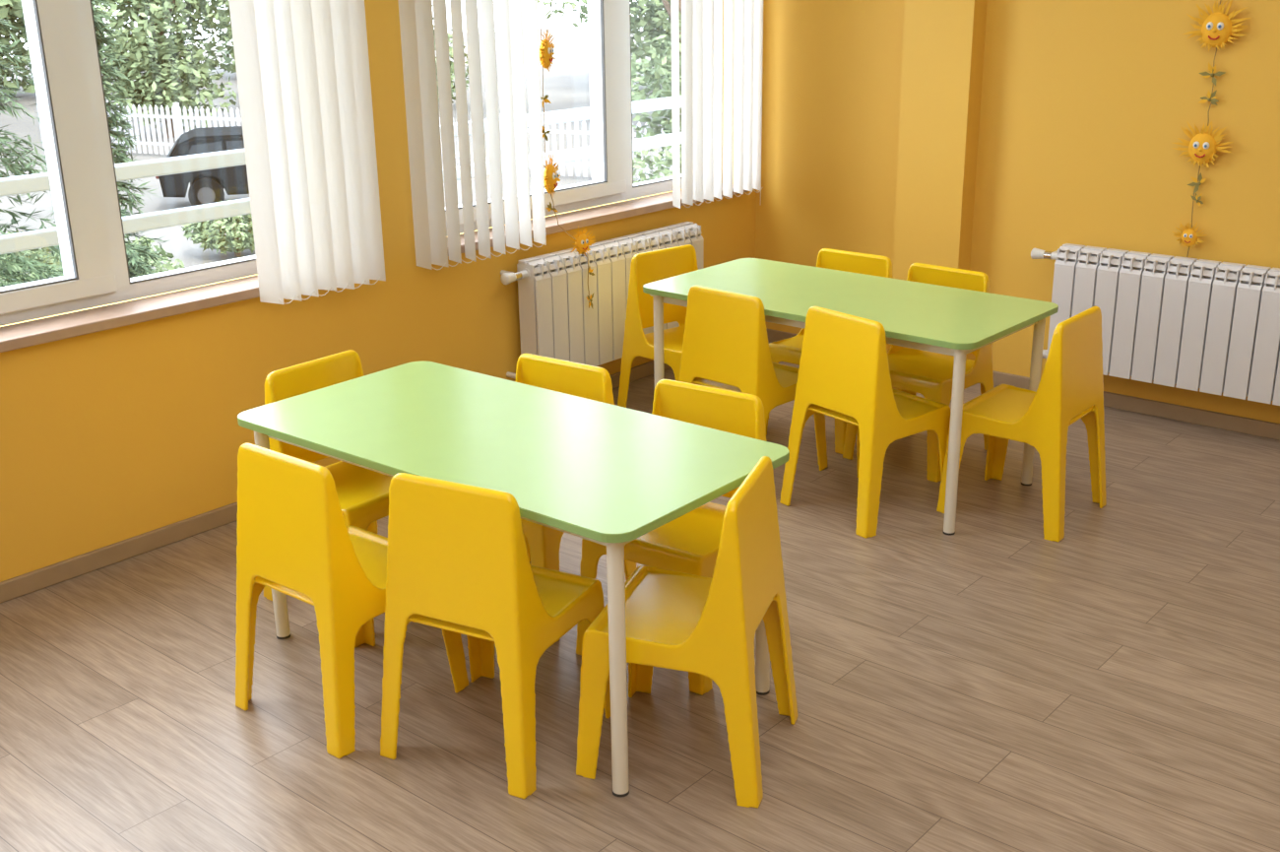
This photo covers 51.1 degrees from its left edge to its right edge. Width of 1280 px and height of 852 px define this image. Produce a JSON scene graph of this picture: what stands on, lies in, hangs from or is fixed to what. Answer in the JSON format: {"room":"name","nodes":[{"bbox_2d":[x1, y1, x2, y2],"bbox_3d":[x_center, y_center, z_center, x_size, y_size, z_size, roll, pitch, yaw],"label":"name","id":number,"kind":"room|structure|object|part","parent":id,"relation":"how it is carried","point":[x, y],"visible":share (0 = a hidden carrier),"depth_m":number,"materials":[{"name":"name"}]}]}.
{"room":"children's room","nodes":[
{"label":"children's room","id":0,"kind":"room"},
{"bbox_2d":[0,0,755,581],"bbox_3d":[-2.056,-0.804,2.972,0.300,2.800,7.500,15,24,38],"label":"wall","id":1,"kind":"structure","parent":0,"point":[109,436],"depth_m":3.96,"materials":[{"name":"orange paint"}]},
{"bbox_2d":[0,0,257,325],"bbox_3d":[-1.939,-0.918,3.070,0.092,1.550,2.650,15,24,38],"label":"window","id":2,"kind":"structure","parent":1,"relation":"in","point":[61,34],"depth_m":3.61,"materials":[{"name":"white plastic"}]},
{"bbox_2d":[0,274,259,352],"bbox_3d":[-1.850,-0.150,3.261,0.155,0.030,2.710,15,24,38],"label":"window sill","id":3,"kind":"structure","parent":1,"relation":"attached to","point":[83,322],"depth_m":3.68,"materials":[{"name":"plastic"}]},
{"bbox_2d":[228,0,385,304],"bbox_3d":[-0.986,-1.196,3.804,0.146,1.661,0.540,15,24,38],"label":"vertical blind","id":4,"kind":"object","parent":1,"relation":"attached to","point":[302,66],"visible":1,"depth_m":3.90,"materials":[{"name":"white fabric"}]},
{"bbox_3d":[-0.930,-0.407,4.032,0.002,0.019,0.378,15,24,38],"label":"bead chain","id":5,"kind":"part","parent":4,"relation":"part of","materials":[{"name":"white plastic"}]},
{"bbox_2d":[0,360,671,603],"bbox_3d":[-1.921,0.529,3.309,0.016,0.055,7.484,15,24,38],"label":"baseboard","id":6,"kind":"structure","parent":1,"relation":"attached to","point":[18,586],"depth_m":3.81,"materials":[{"name":"laminate"}]},
{"bbox_2d":[398,0,546,269],"bbox_3d":[-0.558,-1.363,4.277,0.146,1.661,0.700,15,24,38],"label":"vertical blind","id":7,"kind":"object","parent":1,"relation":"attached to","point":[418,51],"visible":1,"depth_m":4.37,"materials":[{"name":"white fabric"}]},
{"bbox_3d":[-0.502,-0.575,4.505,0.002,0.019,0.534,15,24,38],"label":"bead chain","id":8,"kind":"part","parent":7,"relation":"part of","materials":[{"name":"white plastic"}]},
{"bbox_2d":[539,0,594,308],"bbox_3d":[-0.267,-1.116,4.677,0.166,1.455,0.213,6,20,20],"label":"garland","id":9,"kind":"object","parent":7,"relation":"hanging from","point":[550,175],"visible":0.99,"depth_m":4.75,"materials":[{"name":"orange fabric"}]},
{"bbox_2d":[445,0,681,234],"bbox_3d":[-0.265,-1.571,4.922,0.092,1.550,1.730,15,24,38],"label":"window","id":10,"kind":"structure","parent":1,"relation":"in","point":[608,21],"depth_m":5.16,"materials":[{"name":"white plastic"}]},
{"bbox_2d":[447,183,748,255],"bbox_3d":[-0.176,-0.802,5.113,0.155,0.030,1.790,15,24,38],"label":"window sill","id":11,"kind":"structure","parent":1,"relation":"attached to","point":[569,221],"depth_m":5.10,"materials":[{"name":"plastic"}]},
{"bbox_2d":[500,221,703,379],"bbox_3d":[-0.138,-0.478,5.087,0.132,0.443,1.070,15,24,38],"label":"radiator","id":12,"kind":"object","parent":1,"relation":"attached to","point":[557,321],"visible":0.7,"depth_m":4.91,"materials":[{"name":"metal"}]},
{"bbox_2d":[670,0,763,208],"bbox_3d":[0.285,-1.704,5.207,0.144,1.636,0.700,15,24,38],"label":"vertical blind","id":13,"kind":"object","parent":1,"relation":"attached to","point":[705,160],"visible":1,"depth_m":5.32,"materials":[{"name":"white fabric"}]},
{"bbox_3d":[0.341,-0.927,5.430,0.002,0.019,0.534,15,24,38],"label":"bead chain","id":14,"kind":"part","parent":13,"relation":"part of","materials":[{"name":"white plastic"}]},
{"bbox_2d":[0,341,1279,851],"bbox_3d":[0.324,1.181,1.521,6.500,0.100,7.900,15,24,38],"label":"floor","id":15,"kind":"structure","parent":0,"point":[992,684],"depth_m":3.02,"materials":[{"name":"laminate"}]},
{"bbox_2d":[263,349,392,600],"bbox_3d":[-0.746,0.149,3.490,0.387,0.624,0.366,14,23,36],"label":"child chair","id":16,"kind":"object","parent":15,"relation":"on","point":[362,492],"visible":0.26,"depth_m":3.45,"materials":[{"name":"yellow plastic"}]},
{"bbox_3d":[-0.960,0.353,3.535,0.076,0.215,0.061,14,23,36],"label":"leg","id":17,"kind":"part","parent":16,"relation":"part of","materials":[{"name":"yellow plastic"}]},
{"bbox_3d":[-0.829,-0.034,3.495,0.114,0.280,0.325,14,23,36],"label":"backrest","id":18,"kind":"part","parent":16,"relation":"part of","materials":[{"name":"yellow plastic"}]},
{"bbox_3d":[-0.742,0.180,3.497,0.355,0.130,0.340,14,23,36],"label":"seat","id":19,"kind":"part","parent":16,"relation":"part of","materials":[{"name":"yellow plastic"}]},
{"bbox_3d":[-0.770,0.274,3.760,0.076,0.215,0.061,14,23,36],"label":"leg","id":20,"kind":"part","parent":16,"relation":"part of","materials":[{"name":"yellow plastic"}]},
{"bbox_2d":[235,443,468,758],"bbox_3d":[-0.662,0.323,2.972,0.366,0.624,0.387,13,23,36],"label":"child chair","id":21,"kind":"object","parent":15,"relation":"on","point":[294,540],"visible":0.9,"depth_m":2.81,"materials":[{"name":"yellow plastic"}]},
{"bbox_3d":[-0.875,0.529,3.013,0.061,0.215,0.076,13,23,36],"label":"leg","id":22,"kind":"part","parent":21,"relation":"part of","materials":[{"name":"yellow plastic"}]},
{"bbox_3d":[-0.728,0.186,2.841,0.325,0.280,0.114,13,23,36],"label":"backrest","id":23,"kind":"part","parent":21,"relation":"part of","materials":[{"name":"yellow plastic"}]},
{"bbox_3d":[-0.659,0.352,2.986,0.340,0.130,0.355,13,23,36],"label":"seat","id":24,"kind":"part","parent":21,"relation":"part of","materials":[{"name":"yellow plastic"}]},
{"bbox_3d":[-0.635,0.586,2.833,0.061,0.215,0.076,13,23,36],"label":"leg","id":25,"kind":"part","parent":21,"relation":"part of","materials":[{"name":"yellow plastic"}]},
{"bbox_3d":[-0.681,0.447,3.246,0.060,0.215,0.069,13,23,36],"label":"leg","id":26,"kind":"part","parent":21,"relation":"part of","materials":[{"name":"yellow plastic"}]},
{"bbox_3d":[-0.441,0.504,3.066,0.060,0.215,0.069,13,23,36],"label":"leg","id":27,"kind":"part","parent":21,"relation":"part of","materials":[{"name":"yellow plastic"}]},
{"bbox_2d":[380,472,610,799],"bbox_3d":[-0.306,0.370,2.816,0.366,0.624,0.387,9,21,26],"label":"child chair","id":28,"kind":"object","parent":15,"relation":"on","point":[458,560],"visible":0.94,"depth_m":2.66,"materials":[{"name":"yellow plastic"}]},
{"bbox_3d":[-0.510,0.589,2.818,0.061,0.215,0.076,9,21,26],"label":"leg","id":29,"kind":"part","parent":28,"relation":"part of","materials":[{"name":"yellow plastic"}]},
{"bbox_3d":[-0.356,0.237,2.674,0.325,0.280,0.114,9,21,26],"label":"backrest","id":30,"kind":"part","parent":28,"relation":"part of","materials":[{"name":"yellow plastic"}]},
{"bbox_3d":[-0.366,0.497,3.082,0.060,0.215,0.069,9,21,26],"label":"leg","id":31,"kind":"part","parent":28,"relation":"part of","materials":[{"name":"yellow plastic"}]},
{"bbox_3d":[-0.304,0.400,2.830,0.340,0.130,0.355,9,21,26],"label":"seat","id":32,"kind":"part","parent":28,"relation":"part of","materials":[{"name":"yellow plastic"}]},
{"bbox_3d":[-0.239,0.630,2.683,0.061,0.215,0.076,9,21,26],"label":"leg","id":33,"kind":"part","parent":28,"relation":"part of","materials":[{"name":"yellow plastic"}]},
{"bbox_3d":[-0.094,0.539,2.947,0.060,0.215,0.069,9,21,26],"label":"leg","id":34,"kind":"part","parent":28,"relation":"part of","materials":[{"name":"yellow plastic"}]},
{"bbox_2d":[237,361,789,796],"bbox_3d":[-0.311,0.289,3.116,1.200,0.586,0.605,14,24,37],"label":"table","id":35,"kind":"object","parent":15,"relation":"on","point":[610,476],"visible":0.87,"depth_m":2.92,"materials":[{"name":"green laminate"}]},
{"bbox_3d":[-0.897,0.258,3.264,0.056,0.566,0.056,14,24,37],"label":"leg","id":36,"kind":"part","parent":35,"relation":"part of","materials":[{"name":"metal"}]},
{"bbox_3d":[-0.315,0.047,3.034,1.100,0.036,0.494,14,24,37],"label":"frame","id":37,"kind":"part","parent":35,"relation":"part of","materials":[{"name":"white metal"}]},
{"bbox_3d":[-0.043,0.469,2.603,0.056,0.566,0.056,14,24,37],"label":"leg","id":38,"kind":"part","parent":35,"relation":"part of","materials":[{"name":"metal"}]},
{"bbox_3d":[0.275,0.339,2.973,0.056,0.566,0.056,14,24,37],"label":"leg","id":39,"kind":"part","parent":35,"relation":"part of","materials":[{"name":"metal"}]},
{"bbox_2d":[515,353,637,640],"bbox_3d":[-0.264,0.160,3.434,0.366,0.624,0.387,12,23,34],"label":"child chair","id":40,"kind":"object","parent":15,"relation":"on","point":[587,381],"visible":0.2,"depth_m":3.40,"materials":[{"name":"yellow plastic"}]},
{"bbox_3d":[-0.295,0.286,3.704,0.061,0.215,0.076,12,23,34],"label":"leg","id":41,"kind":"part","parent":40,"relation":"part of","materials":[{"name":"yellow plastic"}]},
{"bbox_3d":[-0.266,0.192,3.441,0.340,0.130,0.355,12,23,34],"label":"seat","id":42,"kind":"part","parent":40,"relation":"part of","materials":[{"name":"yellow plastic"}]},
{"bbox_3d":[-0.229,0.424,3.293,0.060,0.215,0.069,12,23,34],"label":"leg","id":43,"kind":"part","parent":40,"relation":"part of","materials":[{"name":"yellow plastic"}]},
{"bbox_3d":[-0.207,-0.031,3.458,0.325,0.280,0.114,12,23,34],"label":"backrest","id":44,"kind":"part","parent":40,"relation":"part of","materials":[{"name":"yellow plastic"}]},
{"bbox_3d":[-0.047,0.339,3.535,0.061,0.215,0.076,12,23,34],"label":"leg","id":45,"kind":"part","parent":40,"relation":"part of","materials":[{"name":"yellow plastic"}]},
{"bbox_2d":[617,244,698,407],"bbox_3d":[0.168,-0.309,4.801,0.366,0.624,0.387,-16,24,-38],"label":"child chair","id":46,"kind":"object","parent":15,"relation":"on","point":[656,265],"visible":0.34,"depth_m":4.79,"materials":[{"name":"yellow plastic"}]},
{"bbox_3d":[-0.046,-0.118,4.885,0.061,0.215,0.076,-16,24,-38],"label":"leg","id":47,"kind":"part","parent":46,"relation":"part of","materials":[{"name":"yellow plastic"}]},
{"bbox_3d":[0.172,-0.277,4.808,0.340,0.130,0.355,-16,24,-38],"label":"seat","id":48,"kind":"part","parent":46,"relation":"part of","materials":[{"name":"yellow plastic"}]},
{"bbox_3d":[0.099,-0.496,4.820,0.325,0.280,0.114,-16,24,-38],"label":"backrest","id":49,"kind":"part","parent":46,"relation":"part of","materials":[{"name":"yellow plastic"}]},
{"bbox_2d":[576,379,767,695],"bbox_3d":[0.098,0.235,3.197,0.366,0.624,0.387,12,22,33],"label":"child chair","id":50,"kind":"object","parent":15,"relation":"on","point":[689,543],"visible":0.36,"depth_m":3.15,"materials":[{"name":"yellow plastic"}]},
{"bbox_3d":[-0.115,0.446,3.221,0.060,0.215,0.069,12,22,33],"label":"leg","id":51,"kind":"part","parent":50,"relation":"part of","materials":[{"name":"yellow plastic"}]},
{"bbox_3d":[0.095,0.267,3.203,0.340,0.130,0.355,12,22,33],"label":"seat","id":52,"kind":"part","parent":50,"relation":"part of","materials":[{"name":"yellow plastic"}]},
{"bbox_3d":[0.137,0.498,3.056,0.060,0.215,0.069,12,22,33],"label":"leg","id":53,"kind":"part","parent":50,"relation":"part of","materials":[{"name":"yellow plastic"}]},
{"bbox_3d":[0.153,0.044,3.221,0.325,0.280,0.114,12,22,33],"label":"backrest","id":54,"kind":"part","parent":50,"relation":"part of","materials":[{"name":"yellow plastic"}]},
{"bbox_2d":[576,455,798,808],"bbox_3d":[0.104,0.384,2.756,0.387,0.624,0.366,5,20,18],"label":"child chair","id":55,"kind":"object","parent":15,"relation":"on","point":[707,626],"visible":0.97,"depth_m":2.65,"materials":[{"name":"yellow plastic"}]},
{"bbox_3d":[-0.093,0.611,2.734,0.069,0.215,0.060,5,20,18],"label":"leg","id":56,"kind":"part","parent":55,"relation":"part of","materials":[{"name":"yellow plastic"}]},
{"bbox_3d":[0.006,0.517,3.008,0.069,0.215,0.060,5,20,18],"label":"leg","id":57,"kind":"part","parent":55,"relation":"part of","materials":[{"name":"yellow plastic"}]},
{"bbox_3d":[0.100,0.414,2.768,0.355,0.130,0.340,5,20,18],"label":"seat","id":58,"kind":"part","parent":55,"relation":"part of","materials":[{"name":"yellow plastic"}]},
{"bbox_3d":[0.199,0.230,2.668,0.114,0.280,0.325,5,20,18],"label":"backrest","id":59,"kind":"part","parent":55,"relation":"part of","materials":[{"name":"yellow plastic"}]},
{"bbox_3d":[0.204,0.639,2.636,0.076,0.215,0.061,5,20,18],"label":"leg","id":60,"kind":"part","parent":55,"relation":"part of","materials":[{"name":"yellow plastic"}]},
{"bbox_3d":[0.304,0.545,2.909,0.076,0.215,0.061,5,20,18],"label":"leg","id":61,"kind":"part","parent":55,"relation":"part of","materials":[{"name":"yellow plastic"}]},
{"bbox_2d":[678,285,828,470],"bbox_3d":[0.354,-0.151,4.327,0.366,0.624,0.387,17,25,42],"label":"child chair","id":62,"kind":"object","parent":15,"relation":"on","point":[726,344],"visible":0.67,"depth_m":4.17,"materials":[{"name":"yellow plastic"}]},
{"bbox_3d":[0.279,-0.290,4.202,0.325,0.280,0.114,17,25,42],"label":"backrest","id":63,"kind":"part","parent":62,"relation":"part of","materials":[{"name":"yellow plastic"}]},
{"bbox_3d":[0.357,-0.122,4.340,0.340,0.130,0.355,17,25,42],"label":"seat","id":64,"kind":"part","parent":62,"relation":"part of","materials":[{"name":"yellow plastic"}]},
{"bbox_3d":[0.577,0.037,4.397,0.060,0.215,0.069,17,25,42],"label":"leg","id":65,"kind":"part","parent":62,"relation":"part of","materials":[{"name":"yellow plastic"}]},
{"bbox_2d":[766,248,897,453],"bbox_3d":[0.677,-0.282,4.699,0.366,0.624,0.387,15,24,38],"label":"child chair","id":66,"kind":"object","parent":15,"relation":"on","point":[789,350],"visible":0.16,"depth_m":4.66,"materials":[{"name":"yellow plastic"}]},
{"bbox_3d":[0.674,-0.251,4.706,0.340,0.130,0.355,15,24,38],"label":"seat","id":67,"kind":"part","parent":66,"relation":"part of","materials":[{"name":"yellow plastic"}]},
{"bbox_3d":[0.693,-0.018,4.556,0.060,0.215,0.069,15,24,38],"label":"leg","id":68,"kind":"part","parent":66,"relation":"part of","materials":[{"name":"yellow plastic"}]},
{"bbox_3d":[0.741,-0.472,4.718,0.325,0.280,0.114,15,24,38],"label":"backrest","id":69,"kind":"part","parent":66,"relation":"part of","materials":[{"name":"yellow plastic"}]},
{"bbox_2d":[642,257,1058,535],"bbox_3d":[0.646,-0.138,4.335,1.200,0.586,0.605,15,24,39],"label":"table","id":70,"kind":"object","parent":15,"relation":"on","point":[956,322],"visible":0.82,"depth_m":4.13,"materials":[{"name":"green laminate"}]},
{"bbox_3d":[0.065,-0.175,4.501,0.056,0.566,0.056,15,24,39],"label":"leg","id":71,"kind":"part","parent":70,"relation":"part of","materials":[{"name":"metal"}]},
{"bbox_3d":[0.642,-0.380,4.253,1.100,0.036,0.494,15,24,39],"label":"frame","id":72,"kind":"part","parent":70,"relation":"part of","materials":[{"name":"white metal"}]},
{"bbox_3d":[0.897,0.044,3.815,0.056,0.566,0.056,15,24,39],"label":"leg","id":73,"kind":"part","parent":70,"relation":"part of","materials":[{"name":"metal"}]},
{"bbox_3d":[1.227,-0.083,4.175,0.056,0.566,0.056,15,24,39],"label":"leg","id":74,"kind":"part","parent":70,"relation":"part of","materials":[{"name":"metal"}]},
{"bbox_2d":[779,306,950,538],"bbox_3d":[0.691,-0.053,4.022,0.387,0.624,0.366,-15,23,-35],"label":"child chair","id":75,"kind":"object","parent":15,"relation":"on","point":[844,374],"visible":0.94,"depth_m":3.88,"materials":[{"name":"yellow plastic"}]},
{"bbox_3d":[0.478,0.135,4.113,0.076,0.215,0.061,-15,23,-35],"label":"leg","id":76,"kind":"part","parent":75,"relation":"part of","materials":[{"name":"yellow plastic"}]},
{"bbox_3d":[0.607,-0.195,3.907,0.114,0.280,0.325,-15,23,-35],"label":"backrest","id":77,"kind":"part","parent":75,"relation":"part of","materials":[{"name":"yellow plastic"}]},
{"bbox_3d":[0.727,0.070,4.294,0.069,0.215,0.060,-15,23,-35],"label":"leg","id":78,"kind":"part","parent":75,"relation":"part of","materials":[{"name":"yellow plastic"}]},
{"bbox_3d":[0.695,-0.024,4.035,0.355,0.130,0.340,-15,23,-35],"label":"seat","id":79,"kind":"part","parent":75,"relation":"part of","materials":[{"name":"yellow plastic"}]},
{"bbox_3d":[0.664,0.210,3.883,0.076,0.215,0.061,-15,23,-35],"label":"leg","id":80,"kind":"part","parent":75,"relation":"part of","materials":[{"name":"yellow plastic"}]},
{"bbox_3d":[0.913,0.145,4.063,0.069,0.215,0.060,-15,23,-35],"label":"leg","id":81,"kind":"part","parent":75,"relation":"part of","materials":[{"name":"yellow plastic"}]},
{"bbox_2d":[842,262,993,482],"bbox_3d":[0.943,-0.198,4.439,0.366,0.624,0.387,16,25,40],"label":"child chair","id":82,"kind":"object","parent":15,"relation":"on","point":[929,374],"visible":0.39,"depth_m":4.39,"materials":[{"name":"yellow plastic"}]},
{"bbox_3d":[0.726,0.003,4.492,0.060,0.215,0.069,16,25,40],"label":"leg","id":83,"kind":"part","parent":82,"relation":"part of","materials":[{"name":"yellow plastic"}]},
{"bbox_3d":[0.938,-0.074,4.711,0.061,0.215,0.076,16,25,40],"label":"leg","id":84,"kind":"part","parent":82,"relation":"part of","materials":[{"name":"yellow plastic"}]},
{"bbox_3d":[0.952,0.066,4.296,0.060,0.215,0.069,16,25,40],"label":"leg","id":85,"kind":"part","parent":82,"relation":"part of","materials":[{"name":"yellow plastic"}]},
{"bbox_3d":[0.941,-0.167,4.446,0.340,0.130,0.355,16,25,40],"label":"seat","id":86,"kind":"part","parent":82,"relation":"part of","materials":[{"name":"yellow plastic"}]},
{"bbox_3d":[1.010,-0.387,4.455,0.325,0.280,0.114,16,25,40],"label":"backrest","id":87,"kind":"part","parent":82,"relation":"part of","materials":[{"name":"yellow plastic"}]},
{"bbox_3d":[1.164,-0.011,4.515,0.061,0.215,0.076,16,25,40],"label":"leg","id":88,"kind":"part","parent":82,"relation":"part of","materials":[{"name":"yellow plastic"}]},
{"bbox_2d":[936,306,1106,542],"bbox_3d":[1.158,-0.046,3.978,0.387,0.624,0.366,14,24,37],"label":"child chair","id":89,"kind":"object","parent":15,"relation":"on","point":[1070,389],"visible":0.93,"depth_m":3.84,"materials":[{"name":"yellow plastic"}]},
{"bbox_3d":[0.942,0.157,4.028,0.069,0.215,0.060,14,24,37],"label":"leg","id":90,"kind":"part","parent":89,"relation":"part of","materials":[{"name":"yellow plastic"}]},
{"bbox_3d":[1.136,0.078,4.251,0.069,0.215,0.060,14,24,37],"label":"leg","id":91,"kind":"part","parent":89,"relation":"part of","materials":[{"name":"yellow plastic"}]},
{"bbox_3d":[1.155,-0.016,3.991,0.355,0.130,0.340,14,24,37],"label":"seat","id":92,"kind":"part","parent":89,"relation":"part of","materials":[{"name":"yellow plastic"}]},
{"bbox_3d":[1.185,0.217,3.838,0.076,0.215,0.061,14,24,37],"label":"leg","id":93,"kind":"part","parent":89,"relation":"part of","materials":[{"name":"yellow plastic"}]},
{"bbox_3d":[1.235,-0.189,3.860,0.114,0.280,0.325,14,24,37],"label":"backrest","id":94,"kind":"part","parent":89,"relation":"part of","materials":[{"name":"yellow plastic"}]},
{"bbox_3d":[1.379,0.139,4.061,0.076,0.215,0.061,14,24,37],"label":"leg","id":95,"kind":"part","parent":89,"relation":"part of","materials":[{"name":"yellow plastic"}]},
{"bbox_2d":[892,0,987,356],"bbox_3d":[1.136,-1.535,4.985,0.286,2.800,0.100,15,24,38],"label":"wall pillar","id":96,"kind":"structure","parent":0,"point":[943,40],"depth_m":5.08,"materials":[{"name":"orange paint"}]},
{"bbox_2d":[755,0,1279,423],"bbox_3d":[2.800,-1.166,3.820,6.500,2.800,0.200,15,24,38],"label":"wall","id":97,"kind":"structure","parent":0,"point":[1085,104],"depth_m":4.89,"materials":[{"name":"orange paint"}]},
{"bbox_2d":[760,26,763,200],"bbox_3d":[0.502,-1.528,5.619,0.035,1.200,0.015,15,24,38],"label":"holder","id":98,"kind":"object","parent":97,"relation":"attached to","point":[762,27],"visible":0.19,"depth_m":5.61,"materials":[{"name":"white plastic"}]},
{"bbox_2d":[767,328,1279,440],"bbox_3d":[2.756,0.184,4.115,6.000,0.055,0.116,15,24,38],"label":"baseboard","id":99,"kind":"structure","parent":97,"relation":"attached to","point":[1258,427],"depth_m":4.84,"materials":[{"name":"laminate"}]},
{"bbox_2d":[1030,243,1279,405],"bbox_3d":[1.935,-0.357,4.655,1.230,0.443,0.132,15,24,38],"label":"radiator","id":100,"kind":"object","parent":97,"relation":"attached to","point":[1210,326],"visible":0.91,"depth_m":4.63,"materials":[{"name":"metal"}]},
{"bbox_2d":[1171,0,1250,256],"bbox_3d":[1.901,-1.112,4.474,0.214,1.195,0.051,15,24,38],"label":"garland","id":101,"kind":"object","parent":97,"relation":"attached to","point":[1217,29],"visible":0.98,"depth_m":4.49,"materials":[{"name":"orange fabric"}]},
{"label":"outside","id":102,"kind":"structure","parent":0,"visible":0},
{"bbox_3d":[-1.183,-0.087,5.571,1.299,0.150,9.400,15,24,38],"label":"balcony slab","id":103,"kind":"object","parent":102,"visible":0},
{"bbox_2d":[0,95,681,254],"bbox_3d":[-1.609,-0.713,5.736,0.060,0.942,9.000,15,24,38],"label":"balcony railing","id":104,"kind":"object","parent":103,"relation":"on","point":[36,182],"visible":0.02,"depth_m":5.38,"materials":[{"name":"metal"}]},
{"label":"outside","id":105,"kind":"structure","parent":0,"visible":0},
{"bbox_2d":[0,28,681,282],"bbox_3d":[-20.275,-9.420,42.523,79.680,0.100,130.000,15,24,38],"label":"paved ground","id":106,"kind":"structure","parent":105,"point":[566,85],"depth_m":40.73,"materials":[{"name":"white concrete"}]},
{"bbox_2d":[0,18,63,287],"bbox_3d":[-4.959,-2.281,9.446,2.360,7.133,2.458,8,21,25],"label":"tree","id":107,"kind":"object","parent":106,"relation":"on","point":[21,261],"visible":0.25,"depth_m":9.66,"materials":[{"name":"green plant"}]},
{"bbox_2d":[0,0,96,93],"bbox_3d":[-26.857,-18.698,50.395,14.420,12.622,12.725,15,24,38],"label":"tree","id":108,"kind":"object","parent":106,"relation":"on","point":[12,10],"visible":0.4,"depth_m":51.36,"materials":[{"name":"green plant"}]},
{"bbox_2d":[0,226,186,284],"bbox_3d":[-6.907,-1.538,15.935,3.060,1.622,3.056,15,24,38],"label":"shrub","id":109,"kind":"object","parent":106,"relation":"on","point":[48,250],"visible":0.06,"depth_m":15.91,"materials":[{"name":"green plant"}]},
{"bbox_2d":[33,0,175,277],"bbox_3d":[-5.040,-2.727,12.318,1.320,6.140,1.310,-15,23,-36],"label":"tree","id":110,"kind":"object","parent":106,"relation":"on","point":[134,263],"visible":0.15,"depth_m":12.36,"materials":[{"name":"green plant"}]},
{"bbox_2d":[93,0,236,137],"bbox_3d":[-13.663,-12.570,37.883,6.314,8.648,6.641,15,24,38],"label":"tree","id":111,"kind":"object","parent":106,"relation":"on","point":[154,87],"visible":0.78,"depth_m":37.74,"materials":[{"name":"green plant"}]},
{"bbox_2d":[155,126,249,205],"bbox_3d":[-7.444,-5.316,27.346,4.580,1.480,1.820,-6,19,-15],"label":"parked car","id":112,"kind":"object","parent":106,"relation":"on","point":[207,186],"visible":0.3,"depth_m":26.21,"materials":[{"name":"paint"}]},
{"bbox_2d":[180,199,255,256],"bbox_3d":[-6.692,-3.264,22.113,1.676,0.925,1.652,15,24,38],"label":"shrub","id":113,"kind":"object","parent":106,"relation":"on","point":[210,232],"visible":0.44,"depth_m":21.63,"materials":[{"name":"green plant"}]},
{"bbox_3d":[-6.695,-3.015,22.198,0.092,0.400,0.092,-10,21,-25],"label":"stem","id":114,"kind":"part","parent":113,"relation":"part of","materials":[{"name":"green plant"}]},
{"bbox_2d":[191,0,433,73],"bbox_3d":[-14.720,-22.475,60.494,14.319,12.947,14.440,-11,21,-27],"label":"tree","id":115,"kind":"object","parent":106,"relation":"on","point":[230,50],"visible":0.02,"depth_m":61.12,"materials":[{"name":"green plant"}]},
{"bbox_2d":[230,24,469,103],"bbox_3d":[-10.130,-16.151,45.942,8.371,10.162,10.356,-6,19,-14],"label":"tree","id":116,"kind":"object","parent":106,"relation":"on","point":[453,90],"visible":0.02,"depth_m":46.00,"materials":[{"name":"green plant"}]},
{"bbox_2d":[36,100,681,180],"bbox_3d":[-4.906,-6.651,31.297,24.990,1.400,0.133,8,20,24],"label":"picket fence","id":117,"kind":"object","parent":106,"relation":"on","point":[176,116],"visible":0.12,"depth_m":33.87,"materials":[{"name":"white paint"}]},
{"bbox_2d":[537,0,681,94],"bbox_3d":[1.482,-13.254,36.722,10.052,10.244,7.417,5,20,16],"label":"tree","id":118,"kind":"object","parent":106,"relation":"on","point":[660,20],"visible":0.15,"depth_m":37.43,"materials":[{"name":"green plant"}]},
{"bbox_2d":[630,0,670,84],"bbox_3d":[3.698,-18.300,49.981,11.720,11.236,10.168,-8,20,-20],"label":"tree","id":119,"kind":"object","parent":106,"relation":"on","point":[652,7],"visible":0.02,"depth_m":51.14,"materials":[{"name":"green plant"}]},
{"bbox_2d":[631,0,681,183],"bbox_3d":[0.963,-4.128,16.319,3.302,6.051,3.020,-4,19,-8],"label":"tree","id":120,"kind":"object","parent":106,"relation":"on","point":[636,95],"visible":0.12,"depth_m":16.36,"materials":[{"name":"green plant"}]}
]}

